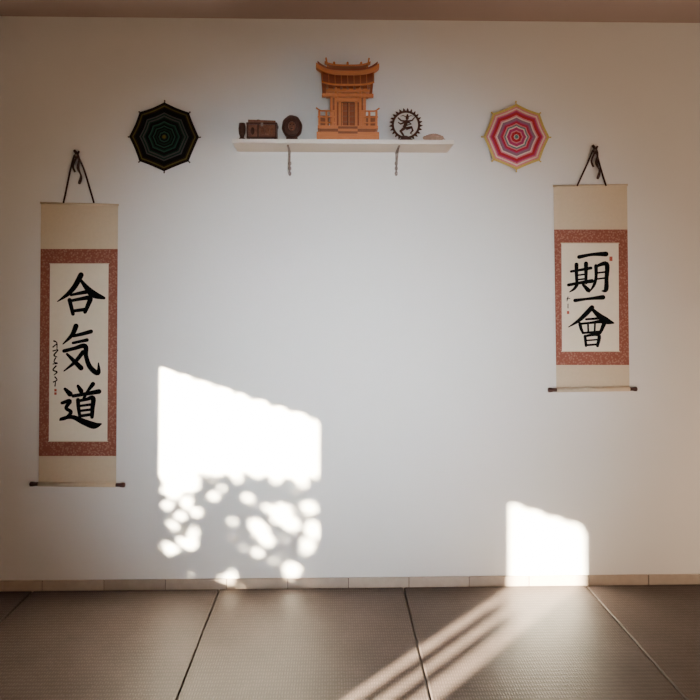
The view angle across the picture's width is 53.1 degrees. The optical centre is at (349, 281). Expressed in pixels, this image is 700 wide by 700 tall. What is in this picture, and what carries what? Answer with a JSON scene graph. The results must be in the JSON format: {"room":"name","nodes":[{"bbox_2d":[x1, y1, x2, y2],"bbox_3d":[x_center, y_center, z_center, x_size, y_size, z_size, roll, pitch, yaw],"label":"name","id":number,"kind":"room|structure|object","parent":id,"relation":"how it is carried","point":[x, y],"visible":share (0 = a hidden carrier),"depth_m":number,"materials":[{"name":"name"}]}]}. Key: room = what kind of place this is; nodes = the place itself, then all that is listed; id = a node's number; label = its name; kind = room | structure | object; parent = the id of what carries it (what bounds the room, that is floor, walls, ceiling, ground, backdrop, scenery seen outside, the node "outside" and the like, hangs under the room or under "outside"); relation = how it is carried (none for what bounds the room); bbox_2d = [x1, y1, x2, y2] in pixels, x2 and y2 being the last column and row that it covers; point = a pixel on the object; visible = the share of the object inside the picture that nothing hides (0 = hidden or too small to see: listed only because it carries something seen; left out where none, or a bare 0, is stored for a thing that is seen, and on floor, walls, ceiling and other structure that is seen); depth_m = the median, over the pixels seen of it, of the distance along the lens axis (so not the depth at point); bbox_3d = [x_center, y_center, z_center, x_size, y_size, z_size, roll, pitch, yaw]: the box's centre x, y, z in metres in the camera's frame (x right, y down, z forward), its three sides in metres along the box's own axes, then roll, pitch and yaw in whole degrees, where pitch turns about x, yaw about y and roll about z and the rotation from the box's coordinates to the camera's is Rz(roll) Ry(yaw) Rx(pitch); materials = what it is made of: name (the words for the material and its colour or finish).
{"room":"martial arts dojo","nodes":[
{"label":"martial arts dojo","id":0,"kind":"room"},
{"bbox_2d":[0,16,699,580],"bbox_3d":[0.283,0.082,3.952,6.200,3.290,0.150,0,-1,-1],"label":"wall","id":1,"kind":"structure","parent":0,"point":[341,365],"depth_m":3.87,"materials":[{"name":"paint"}]},
{"bbox_2d":[29,149,125,487],"bbox_3d":[-1.477,0.194,3.814,0.510,1.843,0.036,0,-1,-1],"label":"scroll","id":2,"kind":"object","parent":1,"relation":"attached to","point":[79,259],"visible":1,"depth_m":3.82,"materials":[{"name":"beige paper"}]},
{"bbox_2d":[128,100,200,172],"bbox_3d":[-1.022,-0.800,3.854,0.402,0.407,0.020,0,-1,-1],"label":"yarn mandala","id":3,"kind":"object","parent":1,"relation":"attached to","point":[164,136],"visible":1,"depth_m":3.85,"materials":[{"name":"black fabric"}]},
{"bbox_2d":[287,145,290,175],"bbox_3d":[-0.330,-0.655,3.785,0.018,0.133,0.189,0,-1,-1],"label":"shelf bracket","id":4,"kind":"object","parent":1,"relation":"attached to","point":[288,147],"visible":1,"depth_m":3.86,"materials":[{"name":"metal"}]},
{"bbox_2d":[232,139,453,152],"bbox_3d":[-0.037,-0.734,3.779,1.164,0.023,0.219,0,-1,-1],"label":"wall shelf","id":5,"kind":"object","parent":1,"relation":"attached to","point":[241,145],"visible":1,"depth_m":3.71,"materials":[{"name":"white wood"}]},
{"bbox_2d":[238,123,245,138],"bbox_3d":[-0.569,-0.792,3.688,0.038,0.088,0.038,0,-1,-1],"label":"cup","id":6,"kind":"object","parent":5,"relation":"on","point":[242,128],"visible":0.93,"depth_m":3.67,"materials":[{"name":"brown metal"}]},
{"bbox_2d":[246,119,277,138],"bbox_3d":[-0.464,-0.805,3.713,0.162,0.115,0.094,0,-1,-1],"label":"jewelry box","id":7,"kind":"object","parent":5,"relation":"on","point":[256,129],"visible":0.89,"depth_m":3.67,"materials":[{"name":"brown wood"}]},
{"bbox_2d":[282,115,301,138],"bbox_3d":[-0.306,-0.814,3.698,0.108,0.132,0.048,0,-1,-1],"label":"carved medallion","id":8,"kind":"object","parent":5,"relation":"on","point":[291,125],"visible":0.98,"depth_m":3.69,"materials":[{"name":"brown wood"}]},
{"bbox_2d":[316,57,379,139],"bbox_3d":[-0.013,-0.979,3.771,0.340,0.465,0.205,0,-1,-1],"label":"shrine","id":9,"kind":"object","parent":5,"relation":"on","point":[347,86],"visible":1,"depth_m":3.73,"materials":[{"name":"brown wood"}]},
{"bbox_2d":[389,108,422,139],"bbox_3d":[0.297,-0.835,3.715,0.178,0.176,0.048,0,-1,-1],"label":"statuette","id":10,"kind":"object","parent":5,"relation":"on","point":[405,122],"visible":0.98,"depth_m":3.71,"materials":[{"name":"brown metal"}]},
{"bbox_2d":[423,133,444,139],"bbox_3d":[0.446,-0.768,3.712,0.120,0.039,0.042,0,-1,-1],"label":"seashell","id":11,"kind":"object","parent":5,"relation":"on","point":[433,136],"visible":0.98,"depth_m":3.70,"materials":[{"name":"beige"}]},
{"bbox_2d":[0,574,699,591],"bbox_3d":[0.285,1.660,3.832,6.000,0.089,0.014,0,-1,-1],"label":"baseboard","id":12,"kind":"structure","parent":1,"relation":"attached to","point":[628,579],"depth_m":3.82,"materials":[{"name":"tile"}]},
{"bbox_2d":[395,145,399,175],"bbox_3d":[0.258,-0.656,3.799,0.018,0.130,0.189,0,-1,-1],"label":"shelf bracket","id":13,"kind":"object","parent":1,"relation":"attached to","point":[398,147],"visible":1,"depth_m":3.88,"materials":[{"name":"metal"}]},
{"bbox_2d":[481,101,550,171],"bbox_3d":[0.927,-0.811,3.902,0.395,0.402,0.020,0,-1,-1],"label":"yarn mandala","id":14,"kind":"object","parent":1,"relation":"attached to","point":[516,137],"visible":1,"depth_m":3.90,"materials":[{"name":"fabric"}]},
{"bbox_2d":[547,144,637,391],"bbox_3d":[1.343,-0.079,3.889,0.497,1.379,0.037,0,-1,-1],"label":"scroll","id":15,"kind":"object","parent":1,"relation":"attached to","point":[591,228],"visible":1,"depth_m":3.90,"materials":[{"name":"beige paper"}]},
{"bbox_2d":[0,0,699,22],"bbox_3d":[0.369,-1.598,0.909,6.220,0.120,6.220,0,-1,-1],"label":"ceiling","id":16,"kind":"structure","parent":0,"point":[649,11],"depth_m":3.79,"materials":[{"name":"paint"}]},
{"bbox_3d":[0.359,1.662,0.829,6.000,0.058,6.020,0,-1,-1],"label":"floor","id":17,"kind":"structure","parent":0,"visible":0},
{"bbox_2d":[0,591,31,622],"bbox_3d":[-2.183,1.659,2.760,0.994,0.042,1.994,0,-1,-1],"label":"mat","id":18,"kind":"object","parent":17,"relation":"on","point":[9,600],"visible":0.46,"depth_m":3.65,"materials":[{"name":"plastic"}]},
{"bbox_2d":[0,589,218,699],"bbox_3d":[-1.183,1.659,2.784,0.994,0.042,1.994,0,-1,-1],"label":"mat","id":19,"kind":"object","parent":17,"relation":"on","point":[102,644],"visible":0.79,"depth_m":3.19,"materials":[{"name":"plastic"}]},
{"bbox_2d":[177,587,429,699],"bbox_3d":[-0.184,1.660,2.809,0.994,0.042,1.994,0,-1,-1],"label":"mat","id":20,"kind":"object","parent":17,"relation":"on","point":[300,643],"visible":1,"depth_m":3.15,"materials":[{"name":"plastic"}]},
{"bbox_2d":[404,586,684,699],"bbox_3d":[0.816,1.661,2.833,0.994,0.042,1.994,0,-1,-1],"label":"mat","id":21,"kind":"object","parent":17,"relation":"on","point":[498,642],"visible":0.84,"depth_m":3.17,"materials":[{"name":"wicker"}]},
{"bbox_2d":[586,584,699,699],"bbox_3d":[1.816,1.661,2.857,0.994,0.042,1.994,0,-1,-1],"label":"mat","id":22,"kind":"object","parent":17,"relation":"on","point":[663,621],"visible":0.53,"depth_m":3.40,"materials":[{"name":"wicker"}]}
]}

